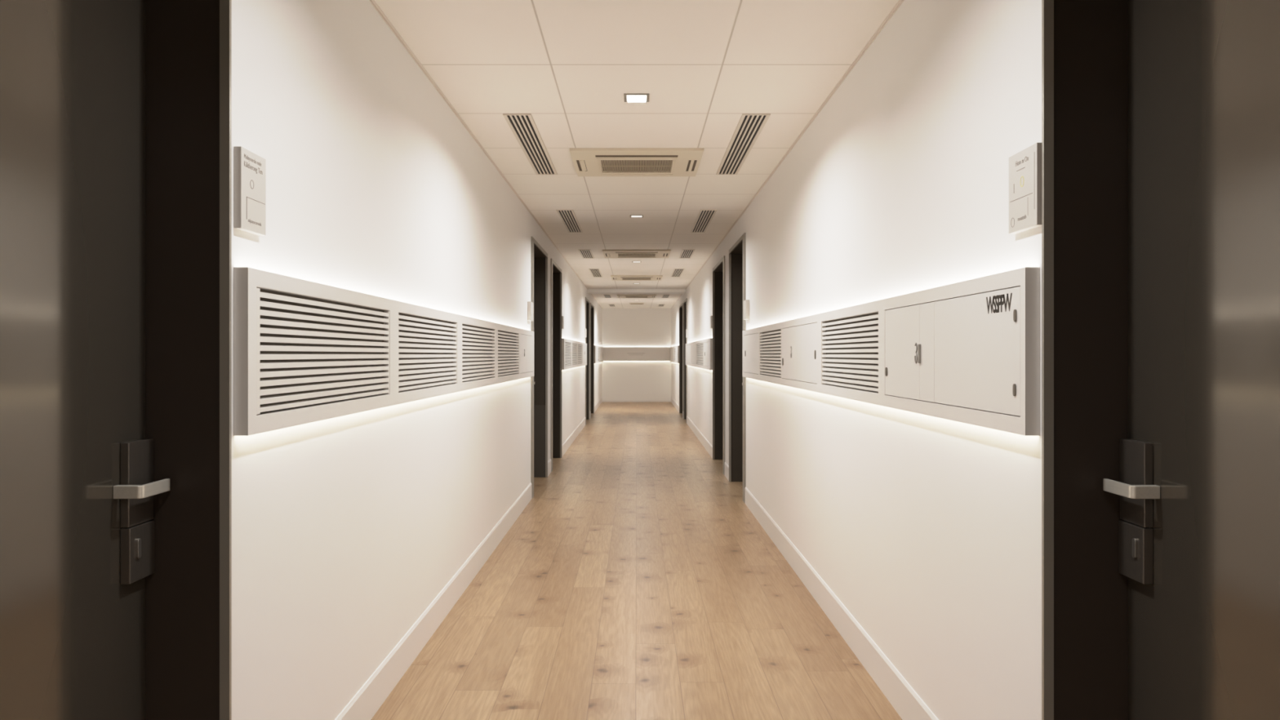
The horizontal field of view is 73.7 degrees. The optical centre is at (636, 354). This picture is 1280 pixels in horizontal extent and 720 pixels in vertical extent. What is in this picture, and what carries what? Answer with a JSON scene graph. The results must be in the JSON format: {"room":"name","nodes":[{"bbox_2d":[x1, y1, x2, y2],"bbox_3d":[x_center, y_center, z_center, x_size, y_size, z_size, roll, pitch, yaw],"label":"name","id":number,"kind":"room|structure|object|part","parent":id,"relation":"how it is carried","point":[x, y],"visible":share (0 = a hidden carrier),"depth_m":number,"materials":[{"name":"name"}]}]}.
{"room":"office corridor","nodes":[
{"label":"office corridor","id":0,"kind":"room"},
{"bbox_2d":[231,0,601,719],"bbox_3d":[-1.125,0.013,10.250,0.340,2.575,26.900,0,0,0],"label":"wall","id":1,"kind":"structure","parent":0,"point":[347,529],"depth_m":2.91,"materials":[{"name":"white paint"}]},
{"bbox_2d":[0,0,231,719],"bbox_3d":[-1.114,0.116,1.455,0.342,2.368,1.100,0,0,0],"label":"door","id":2,"kind":"structure","parent":1,"relation":"in","point":[116,115],"depth_m":1.85,"materials":[{"name":"paint"}]},
{"bbox_3d":[-1.131,0.288,1.932,0.019,0.187,0.098,0,0,0],"label":"plate","id":3,"kind":"part","parent":2,"relation":"part of","materials":[{"name":"metal"}]},
{"bbox_3d":[-1.129,0.446,1.932,0.022,0.123,0.098,0,0,0],"label":"lock plate","id":4,"kind":"part","parent":2,"relation":"part of","materials":[{"name":"metal"}]},
{"bbox_3d":[-1.109,0.300,1.914,0.063,0.028,0.114,0,0,0],"label":"lever handle","id":5,"kind":"part","parent":2,"relation":"part of","materials":[{"name":"metal"}]},
{"bbox_3d":[-1.120,0.125,1.458,0.330,2.350,1.094,0,0,0],"label":"frame","id":6,"kind":"part","parent":2,"relation":"part of","materials":[{"name":"paint"}]},
{"bbox_3d":[-0.955,0.116,1.446,0.023,2.368,1.081,0,0,0],"label":"casing","id":7,"kind":"part","parent":2,"relation":"part of","materials":[{"name":"black wood"}]},
{"bbox_2d":[234,146,266,235],"bbox_3d":[-0.946,-0.397,2.090,0.018,0.194,0.135,0,0,0],"label":"sign plate","id":8,"kind":"object","parent":1,"relation":"attached to","point":[250,168],"visible":1,"depth_m":2.07,"materials":[{"name":"grey plastic"}]},
{"bbox_2d":[233,266,533,435],"bbox_3d":[-0.936,-0.007,4.840,0.037,0.399,5.640,0,0,0],"label":"panel","id":9,"kind":"object","parent":1,"relation":"attached to","point":[305,352],"visible":1,"depth_m":2.69,"materials":[{"name":"white metal"}]},
{"bbox_2d":[256,288,389,414],"bbox_3d":[-0.931,-0.009,2.624,0.020,0.311,1.115,0,0,0],"label":"grille","id":10,"kind":"object","parent":9,"relation":"attached to","point":[316,351],"depth_m":2.48,"materials":[{"name":"white metal"}]},
{"bbox_2d":[398,313,457,391],"bbox_3d":[-0.931,-0.009,3.838,0.020,0.311,1.077,0,0,0],"label":"grille","id":11,"kind":"object","parent":9,"relation":"attached to","point":[428,342],"depth_m":3.77,"materials":[{"name":"white metal"}]},
{"bbox_2d":[462,324,494,382],"bbox_3d":[-0.931,-0.009,5.029,0.020,0.311,1.050,0,0,0],"label":"grille","id":12,"kind":"object","parent":9,"relation":"attached to","point":[477,340],"depth_m":5.00,"materials":[{"name":"white metal"}]},
{"bbox_2d":[497,330,519,376],"bbox_3d":[-0.931,-0.009,6.167,0.020,0.311,1.008,0,0,0],"label":"grille","id":13,"kind":"object","parent":9,"relation":"attached to","point":[508,340],"depth_m":6.17,"materials":[{"name":"white metal"}]},
{"bbox_3d":[-0.929,-0.008,6.953,0.016,0.312,0.366,0,0,0],"label":"access door","id":14,"kind":"part","parent":9,"relation":"part of","materials":[{"name":"white metal"}]},
{"bbox_3d":[-0.929,-0.008,7.343,0.016,0.312,0.410,0,0,0],"label":"access door","id":15,"kind":"part","parent":9,"relation":"part of","materials":[{"name":"white metal"}]},
{"bbox_2d":[334,396,602,719],"bbox_3d":[-0.951,1.228,10.250,0.009,0.145,26.500,0,0,0],"label":"baseboard","id":16,"kind":"structure","parent":1,"relation":"attached to","point":[369,699],"depth_m":3.87,"materials":[{"name":"paint"}]},
{"bbox_2d":[368,0,602,308],"bbox_3d":[-0.950,-1.270,10.250,0.011,0.011,26.500,0,0,0],"label":"trim","id":17,"kind":"structure","parent":1,"relation":"attached to","point":[373,2],"depth_m":4.28,"materials":[{"name":"paint"}]},
{"bbox_2d":[527,301,533,320],"bbox_3d":[-0.940,-0.383,7.550,0.030,0.165,0.180,0,0,0],"label":"sign plate","id":18,"kind":"object","parent":1,"relation":"attached to","point":[530,304],"visible":1,"depth_m":7.46,"materials":[{"name":"white plastic"}]},
{"bbox_2d":[530,236,547,498],"bbox_3d":[-1.114,0.116,8.390,0.342,2.368,1.360,0,0,0],"label":"door","id":19,"kind":"structure","parent":1,"relation":"in","point":[539,256],"depth_m":9.04,"materials":[{"name":"brown paint"}]},
{"bbox_3d":[-1.047,0.917,9.046,0.176,0.765,0.008,0,0,0],"label":"kick panel","id":20,"kind":"part","parent":19,"relation":"part of","materials":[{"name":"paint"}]},
{"bbox_3d":[-1.120,0.125,8.445,0.330,2.350,1.249,0,0,0],"label":"frame","id":21,"kind":"part","parent":19,"relation":"part of","materials":[{"name":"brown paint"}]},
{"bbox_2d":[551,258,561,471],"bbox_3d":[-1.114,0.116,10.120,0.342,2.368,1.300,0,0,0],"label":"door","id":22,"kind":"structure","parent":1,"relation":"in","point":[556,272],"depth_m":10.75,"materials":[{"name":"brown paint"}]},
{"bbox_3d":[-1.120,0.125,10.175,0.330,2.350,1.189,0,0,0],"label":"frame","id":23,"kind":"part","parent":22,"relation":"part of","materials":[{"name":"brown paint"}]},
{"bbox_2d":[561,315,564,328],"bbox_3d":[-0.944,-0.410,10.900,0.022,0.160,0.140,0,0,0],"label":"sign plate","id":24,"kind":"object","parent":1,"relation":"attached to","point":[562,317],"visible":1,"depth_m":10.83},
{"bbox_2d":[561,337,586,369],"bbox_3d":[-0.936,-0.007,13.300,0.038,0.399,5.000,0,0,0],"label":"panel","id":25,"kind":"object","parent":1,"relation":"attached to","point":[574,353],"visible":1,"depth_m":12.43,"materials":[{"name":"white metal"}]},
{"bbox_2d":[564,342,571,365],"bbox_3d":[-0.931,-0.009,11.500,0.020,0.311,0.998,0,0,0],"label":"grille","id":26,"kind":"object","parent":25,"relation":"attached to","point":[567,344],"depth_m":11.54,"materials":[{"name":"white metal"}]},
{"bbox_2d":[572,343,577,364],"bbox_3d":[-0.931,-0.009,12.700,0.020,0.311,1.098,0,0,0],"label":"grille","id":27,"kind":"object","parent":25,"relation":"attached to","point":[574,345],"depth_m":12.78,"materials":[{"name":"white metal"}]},
{"bbox_2d":[577,344,582,364],"bbox_3d":[-0.931,-0.009,13.975,0.020,0.311,1.148,0,0,0],"label":"grille","id":28,"kind":"object","parent":25,"relation":"attached to","point":[580,346],"depth_m":14.09,"materials":[{"name":"white metal"}]},
{"bbox_3d":[-0.929,-0.008,15.200,0.016,0.312,0.996,0,0,0],"label":"access door","id":29,"kind":"part","parent":25,"relation":"part of","materials":[{"name":"white metal"}]},
{"bbox_2d":[584,328,586,337],"bbox_3d":[-0.940,-0.398,15.680,0.030,0.155,0.160,0,0,0],"label":"sign plate","id":30,"kind":"object","parent":1,"relation":"attached to","point":[585,330],"visible":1,"depth_m":15.60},
{"bbox_2d":[585,297,589,424],"bbox_3d":[-1.114,0.116,16.470,0.342,2.368,1.300,0,0,0],"label":"door","id":31,"kind":"structure","parent":1,"relation":"in","point":[587,301],"depth_m":17.10,"materials":[{"name":"brown paint"}]},
{"bbox_3d":[-1.120,0.125,16.525,0.330,2.350,1.189,0,0,0],"label":"frame","id":32,"kind":"part","parent":31,"relation":"part of","materials":[{"name":"brown paint"}]},
{"bbox_2d":[590,302,594,417],"bbox_3d":[-1.114,0.116,18.195,0.342,2.368,1.450,0,0,0],"label":"door","id":33,"kind":"structure","parent":1,"relation":"in","point":[592,307],"depth_m":18.89,"materials":[{"name":"brown paint"}]},
{"bbox_3d":[-1.120,0.125,18.250,0.330,2.350,1.339,0,0,0],"label":"frame","id":34,"kind":"part","parent":33,"relation":"part of","materials":[{"name":"brown paint"}]},
{"bbox_2d":[594,345,603,363],"bbox_3d":[-0.937,-0.007,21.205,0.035,0.399,4.510,0,0,0],"label":"panel","id":35,"kind":"object","parent":1,"relation":"attached to","point":[598,350],"visible":1,"depth_m":20.74,"materials":[{"name":"white metal"}]},
{"bbox_3d":[-0.929,-0.008,21.550,0.016,0.312,0.896,0,0,0],"label":"access door","id":36,"kind":"part","parent":35,"relation":"part of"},
{"bbox_2d":[601,308,671,400],"bbox_3d":[0.000,0.013,23.575,1.910,2.575,0.150,0,0,0],"label":"wall","id":37,"kind":"structure","parent":0,"point":[621,380],"depth_m":23.50,"materials":[{"name":"white paint"}]},
{"bbox_2d":[603,346,670,360],"bbox_3d":[0.000,-0.018,23.482,1.832,0.379,0.036,0,0,0],"label":"panel","id":38,"kind":"object","parent":37,"relation":"attached to","point":[610,353],"visible":1,"depth_m":23.46,"materials":[{"name":"white"}]},
{"bbox_2d":[602,400,671,401],"bbox_3d":[0.000,1.280,23.495,1.910,0.040,0.010,0,0,0],"label":"baseboard","id":39,"kind":"structure","parent":37,"relation":"attached to","point":[602,401],"depth_m":23.49,"materials":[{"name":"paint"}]},
{"bbox_2d":[371,401,902,719],"bbox_3d":[0.000,1.350,10.250,3.000,0.100,26.900,0,0,0],"label":"floor","id":40,"kind":"structure","parent":0,"point":[637,580],"depth_m":4.30,"materials":[{"name":"brown wood"}]},
{"bbox_2d":[374,0,898,308],"bbox_3d":[0.000,-1.325,10.250,3.000,0.100,26.900,0,0,0],"label":"ceiling","id":41,"kind":"structure","parent":0,"point":[570,65],"depth_m":4.09,"materials":[{"name":"tile"}]},
{"bbox_2d":[502,113,557,174],"bbox_3d":[-0.634,-1.272,5.268,0.148,0.006,1.505,0,0,0],"label":"ceiling vent","id":42,"kind":"object","parent":41,"relation":"in","point":[522,126],"visible":1,"depth_m":5.10,"materials":[{"name":"metal"}]},
{"bbox_2d":[555,209,582,232],"bbox_3d":[-0.634,-1.272,8.185,0.148,0.006,1.370,0,0,0],"label":"ceiling vent","id":43,"kind":"object","parent":41,"relation":"in","point":[568,217],"visible":1,"depth_m":8.09,"materials":[{"name":"metal"}]},
{"bbox_2d":[578,249,594,258],"bbox_3d":[-0.634,-1.272,10.805,0.148,0.006,0.890,0,0,0],"label":"ceiling vent","id":44,"kind":"object","parent":41,"relation":"in","point":[585,254],"visible":1,"depth_m":10.79,"materials":[{"name":"metal"}]},
{"bbox_2d":[588,268,602,276],"bbox_3d":[-0.634,-1.272,13.300,0.148,0.006,1.300,0,0,0],"label":"ceiling vent","id":45,"kind":"object","parent":41,"relation":"in","point":[595,272],"visible":1,"depth_m":13.19,"materials":[{"name":"metal"}]},
{"bbox_2d":[603,294,611,297],"bbox_3d":[-0.634,-1.272,18.600,0.148,0.006,1.000,0,0,0],"label":"ceiling vent","id":46,"kind":"object","parent":41,"relation":"in","point":[605,295],"visible":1,"depth_m":18.60,"materials":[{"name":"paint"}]},
{"bbox_2d":[623,93,648,102],"bbox_3d":[0.000,-1.272,4.228,0.124,0.005,0.124,0,0,0],"label":"recessed light","id":47,"kind":"object","parent":41,"relation":"in","point":[628,97],"visible":1,"depth_m":4.22,"materials":[{"name":"white plastic"}]},
{"bbox_2d":[626,95,646,101],"bbox_3d":[0.000,-1.273,4.228,0.098,0.002,0.098,0,0,0],"label":"diffuser","id":48,"kind":"object","parent":47,"relation":"attached to","point":[629,98],"depth_m":4.23,"materials":[{"name":"white plastic"}]},
{"bbox_2d":[569,148,703,176],"bbox_3d":[0.000,-1.265,5.650,0.830,0.020,0.760,0,0,0],"label":"air conditioner","id":49,"kind":"object","parent":41,"relation":"attached to","point":[587,162],"visible":1,"depth_m":5.59,"materials":[{"name":"beige plastic"}]},
{"bbox_2d":[600,160,672,172],"bbox_3d":[0.000,-1.262,5.716,0.472,0.005,0.384,0,0,0],"label":"return grille","id":50,"kind":"object","parent":49,"relation":"attached to","point":[606,166],"depth_m":5.71,"materials":[{"name":"beige plastic"}]},
{"bbox_2d":[602,249,671,257],"bbox_3d":[0.000,-1.265,10.750,0.830,0.020,0.780,0,0,0],"label":"air conditioner","id":51,"kind":"object","parent":41,"relation":"attached to","point":[607,253],"visible":1,"depth_m":10.62,"materials":[{"name":"beige plastic"}]},
{"bbox_2d":[617,253,655,257],"bbox_3d":[0.000,-1.262,10.818,0.472,0.005,0.394,0,0,0],"label":"return grille","id":52,"kind":"object","parent":51,"relation":"attached to","point":[619,255],"depth_m":10.85,"materials":[{"name":"beige plastic"}]},
{"bbox_2d":[587,288,685,293],"bbox_3d":[0.000,-1.240,16.750,1.910,0.070,0.400,0,0,0],"label":"beam","id":53,"kind":"structure","parent":41,"relation":"attached to","point":[589,291],"depth_m":16.55,"materials":[{"name":"white paint"}]},
{"bbox_2d":[610,275,662,280],"bbox_3d":[0.000,-1.265,14.100,0.830,0.020,0.800,0,0,0],"label":"air conditioner","id":54,"kind":"object","parent":41,"relation":"attached to","point":[615,277],"visible":1,"depth_m":14.03,"materials":[{"name":"beige plastic"}]},
{"bbox_2d":[622,277,650,279],"bbox_3d":[0.000,-1.262,14.170,0.472,0.005,0.404,0,0,0],"label":"return grille","id":55,"kind":"object","parent":54,"relation":"attached to","point":[624,278],"depth_m":14.17,"materials":[{"name":"beige plastic"}]},
{"bbox_2d":[617,294,656,297],"bbox_3d":[0.000,-1.265,18.550,0.830,0.020,0.900,0,0,0],"label":"air conditioner","id":56,"kind":"object","parent":41,"relation":"attached to","point":[618,295],"visible":1,"depth_m":18.31,"materials":[{"name":"beige plastic"}]},
{"bbox_2d":[626,296,647,297],"bbox_3d":[0.000,-1.262,18.629,0.472,0.005,0.454,0,0,0],"label":"return grille","id":57,"kind":"object","parent":56,"relation":"attached to","point":[626,296],"depth_m":18.73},
{"bbox_2d":[630,214,643,217],"bbox_3d":[0.000,-1.272,7.850,0.124,0.005,0.124,0,0,0],"label":"recessed light","id":58,"kind":"object","parent":41,"relation":"in","point":[631,215],"visible":1,"depth_m":7.84,"materials":[{"name":"white plastic"}]},
{"bbox_2d":[629,302,644,304],"bbox_3d":[0.000,-1.269,21.225,0.360,0.012,0.550,0,0,0],"label":"ceiling vent","id":59,"kind":"object","parent":41,"relation":"in","point":[629,303],"visible":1,"depth_m":21.14,"materials":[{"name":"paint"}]},
{"bbox_2d":[662,294,670,297],"bbox_3d":[0.634,-1.272,18.600,0.148,0.006,1.000,0,0,0],"label":"ceiling vent","id":60,"kind":"object","parent":41,"relation":"in","point":[664,295],"visible":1,"depth_m":18.60,"materials":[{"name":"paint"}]},
{"bbox_2d":[671,268,684,276],"bbox_3d":[0.634,-1.272,13.300,0.148,0.006,1.300,0,0,0],"label":"ceiling vent","id":61,"kind":"object","parent":41,"relation":"in","point":[677,272],"visible":1,"depth_m":13.19,"materials":[{"name":"metal"}]},
{"bbox_2d":[679,249,694,258],"bbox_3d":[0.634,-1.272,10.805,0.148,0.006,0.890,0,0,0],"label":"ceiling vent","id":62,"kind":"object","parent":41,"relation":"in","point":[686,254],"visible":1,"depth_m":10.79,"materials":[{"name":"metal"}]},
{"bbox_2d":[690,209,717,232],"bbox_3d":[0.634,-1.272,8.185,0.148,0.006,1.370,0,0,0],"label":"ceiling vent","id":63,"kind":"object","parent":41,"relation":"in","point":[704,217],"visible":1,"depth_m":8.09,"materials":[{"name":"metal"}]},
{"bbox_2d":[715,113,770,174],"bbox_3d":[0.634,-1.272,5.268,0.148,0.006,1.505,0,0,0],"label":"ceiling vent","id":64,"kind":"object","parent":41,"relation":"in","point":[749,126],"visible":1,"depth_m":5.10,"materials":[{"name":"metal"}]},
{"bbox_2d":[671,0,1041,719],"bbox_3d":[1.125,0.013,10.250,0.340,2.575,26.900,0,0,0],"label":"wall","id":65,"kind":"structure","parent":0,"point":[926,529],"depth_m":2.95,"materials":[{"name":"white paint"}]},
{"bbox_2d":[670,345,679,363],"bbox_3d":[0.937,-0.007,21.205,0.035,0.399,4.510,0,0,0],"label":"panel","id":66,"kind":"object","parent":65,"relation":"attached to","point":[674,350],"visible":1,"depth_m":20.67,"materials":[{"name":"white"}]},
{"bbox_3d":[0.929,-0.008,22.100,0.016,0.312,1.596,0,0,0],"label":"access door","id":67,"kind":"part","parent":66,"relation":"part of","materials":[{"name":"white metal"}]},
{"bbox_2d":[674,347,675,360],"bbox_3d":[0.931,-0.009,20.600,0.020,0.311,0.798,0,0,0],"label":"grille","id":68,"kind":"object","parent":66,"relation":"attached to","point":[674,348],"depth_m":20.67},
{"bbox_3d":[0.929,-0.008,19.500,0.016,0.312,0.796,0,0,0],"label":"access door","id":69,"kind":"part","parent":66,"relation":"part of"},
{"bbox_2d":[679,302,683,417],"bbox_3d":[1.114,0.116,18.195,0.342,2.368,1.450,0,0,0],"label":"door","id":70,"kind":"structure","parent":65,"relation":"in","point":[681,307],"depth_m":18.90,"materials":[{"name":"brown paint"}]},
{"bbox_3d":[1.120,0.125,18.250,0.330,2.350,1.339,0,0,0],"label":"frame","id":71,"kind":"part","parent":70,"relation":"part of","materials":[{"name":"brown paint"}]},
{"bbox_2d":[683,297,687,422],"bbox_3d":[1.114,0.116,16.685,0.342,2.368,1.070,0,0,0],"label":"door","id":72,"kind":"structure","parent":65,"relation":"in","point":[685,302],"depth_m":17.19,"materials":[{"name":"brown paint"}]},
{"bbox_3d":[1.120,0.125,16.740,0.330,2.350,0.959,0,0,0],"label":"frame","id":73,"kind":"part","parent":72,"relation":"part of","materials":[{"name":"brown paint"}]},
{"bbox_2d":[685,328,688,337],"bbox_3d":[0.940,-0.398,15.980,0.030,0.155,0.160,0,0,0],"label":"sign plate","id":74,"kind":"object","parent":65,"relation":"attached to","point":[686,330],"visible":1,"depth_m":15.90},
{"bbox_2d":[685,337,712,369],"bbox_3d":[0.936,-0.007,13.390,0.038,0.399,5.460,0,0,0],"label":"panel","id":75,"kind":"object","parent":65,"relation":"attached to","point":[699,353],"visible":1,"depth_m":12.39,"materials":[{"name":"white metal"}]},
{"bbox_3d":[0.929,-0.008,15.574,0.016,0.312,0.747,0,0,0],"label":"access door","id":76,"kind":"part","parent":75,"relation":"part of","materials":[{"name":"white metal"}]},
{"bbox_3d":[0.929,-0.008,14.851,0.016,0.312,0.697,0,0,0],"label":"access door","id":77,"kind":"part","parent":75,"relation":"part of","materials":[{"name":"white metal"}]},
{"bbox_3d":[0.929,-0.008,13.875,0.016,0.312,1.046,0,0,0],"label":"access door","id":78,"kind":"part","parent":75,"relation":"part of","materials":[{"name":"white metal"}]},
{"bbox_2d":[696,342,702,364],"bbox_3d":[0.931,-0.009,12.500,0.020,0.311,1.398,0,0,0],"label":"grille","id":79,"kind":"object","parent":75,"relation":"attached to","point":[699,345],"depth_m":12.58,"materials":[{"name":"white metal"}]},
{"bbox_3d":[0.929,-0.008,11.275,0.016,0.312,0.846,0,0,0],"label":"access door","id":80,"kind":"part","parent":75,"relation":"part of","materials":[{"name":"white metal"}]},
{"bbox_2d":[710,315,712,328],"bbox_3d":[0.944,-0.410,10.770,0.022,0.160,0.140,0,0,0],"label":"sign plate","id":81,"kind":"object","parent":65,"relation":"attached to","point":[711,317],"visible":0.8,"depth_m":10.70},
{"bbox_2d":[712,255,724,474],"bbox_3d":[1.114,0.116,9.915,0.342,2.368,1.410,0,0,0],"label":"door","id":82,"kind":"structure","parent":65,"relation":"in","point":[718,270],"depth_m":10.60,"materials":[{"name":"brown paint"}]},
{"bbox_3d":[1.120,0.125,9.970,0.330,2.350,1.299,0,0,0],"label":"frame","id":83,"kind":"part","parent":82,"relation":"part of","materials":[{"name":"brown paint"}]},
{"bbox_2d":[728,232,746,502],"bbox_3d":[1.114,0.116,8.110,0.342,2.368,1.280,0,0,0],"label":"door","id":84,"kind":"structure","parent":65,"relation":"in","point":[737,253],"depth_m":8.73,"materials":[{"name":"brown paint"}]},
{"bbox_3d":[1.120,0.125,8.165,0.330,2.350,1.169,0,0,0],"label":"frame","id":85,"kind":"part","parent":84,"relation":"part of","materials":[{"name":"brown paint"}]},
{"bbox_2d":[743,299,749,319],"bbox_3d":[0.940,-0.383,7.310,0.030,0.165,0.180,0,0,0],"label":"sign plate","id":86,"kind":"object","parent":65,"relation":"attached to","point":[746,303],"visible":1,"depth_m":7.22,"materials":[{"name":"white plastic"}]},
{"bbox_2d":[671,0,904,308],"bbox_3d":[0.950,-1.270,10.250,0.011,0.011,26.500,0,0,0],"label":"trim","id":87,"kind":"structure","parent":65,"relation":"attached to","point":[900,2],"depth_m":4.28,"materials":[{"name":"paint"}]},
{"bbox_2d":[671,396,938,719],"bbox_3d":[0.951,1.228,10.250,0.009,0.145,26.500,0,0,0],"label":"baseboard","id":88,"kind":"structure","parent":65,"relation":"attached to","point":[904,699],"depth_m":3.88,"materials":[{"name":"paint"}]},
{"bbox_2d":[742,266,1039,435],"bbox_3d":[0.934,-0.007,4.720,0.041,0.399,5.400,0,0,0],"label":"panel","id":89,"kind":"object","parent":65,"relation":"attached to","point":[968,351],"visible":1,"depth_m":2.68,"materials":[{"name":"white metal"}]},
{"bbox_3d":[0.929,-0.008,6.896,0.016,0.312,0.883,0,0,0],"label":"access door","id":90,"kind":"part","parent":89,"relation":"part of","materials":[{"name":"white metal"}]},
{"bbox_2d":[760,329,781,377],"bbox_3d":[0.931,-0.009,5.913,0.020,0.311,0.936,0,0,0],"label":"grille","id":91,"kind":"object","parent":89,"relation":"attached to","point":[770,340],"depth_m":5.92,"materials":[{"name":"white metal"}]},
{"bbox_3d":[0.929,-0.008,5.170,0.016,0.312,0.484,0,0,0],"label":"access door","id":92,"kind":"part","parent":89,"relation":"part of","materials":[{"name":"white metal"}]},
{"bbox_3d":[0.929,-0.008,4.641,0.016,0.312,0.571,0,0,0],"label":"access door","id":93,"kind":"part","parent":89,"relation":"part of","materials":[{"name":"white metal"}]},
{"bbox_2d":[822,312,878,392],"bbox_3d":[0.931,-0.009,3.750,0.020,0.311,1.001,0,0,0],"label":"grille","id":94,"kind":"object","parent":89,"relation":"attached to","point":[850,340],"depth_m":3.70,"materials":[{"name":"white metal"}]},
{"bbox_3d":[0.929,-0.008,2.971,0.016,0.312,0.385,0,0,0],"label":"access door","id":95,"kind":"part","parent":89,"relation":"part of","materials":[{"name":"white metal"}]},
{"bbox_3d":[0.929,-0.008,2.709,0.016,0.312,0.135,0,0,0],"label":"access door","id":96,"kind":"part","parent":89,"relation":"part of","materials":[{"name":"white metal"}]},
{"bbox_3d":[0.929,-0.008,2.344,0.016,0.312,0.591,0,0,0],"label":"access door","id":97,"kind":"part","parent":89,"relation":"part of","materials":[{"name":"white metal"}]},
{"bbox_2d":[1008,142,1041,234],"bbox_3d":[0.946,-0.401,2.074,0.018,0.193,0.152,0,0,0],"label":"sign plate","id":98,"kind":"object","parent":65,"relation":"attached to","point":[1024,166],"visible":1,"depth_m":2.06,"materials":[{"name":"grey plastic"}]},
{"bbox_2d":[1041,0,1279,719],"bbox_3d":[1.114,0.116,1.455,0.342,2.368,1.100,0,0,0],"label":"door","id":99,"kind":"structure","parent":65,"relation":"in","point":[1161,118],"depth_m":1.86,"materials":[{"name":"paint"}]},
{"bbox_3d":[0.955,0.116,1.446,0.023,2.368,1.081,0,0,0],"label":"casing","id":100,"kind":"part","parent":99,"relation":"part of","materials":[{"name":"black wood"}]},
{"bbox_3d":[1.120,0.125,1.458,0.330,2.350,1.094,0,0,0],"label":"frame","id":101,"kind":"part","parent":99,"relation":"part of","materials":[{"name":"paint"}]},
{"bbox_3d":[1.109,0.300,1.914,0.063,0.028,0.114,0,0,0],"label":"lever handle","id":102,"kind":"part","parent":99,"relation":"part of","materials":[{"name":"metal"}]},
{"bbox_3d":[1.129,0.446,1.932,0.022,0.123,0.098,0,0,0],"label":"lock plate","id":103,"kind":"part","parent":99,"relation":"part of","materials":[{"name":"metal"}]},
{"bbox_3d":[1.131,0.288,1.932,0.019,0.187,0.098,0,0,0],"label":"plate","id":104,"kind":"part","parent":99,"relation":"part of","materials":[{"name":"metal"}]}
]}

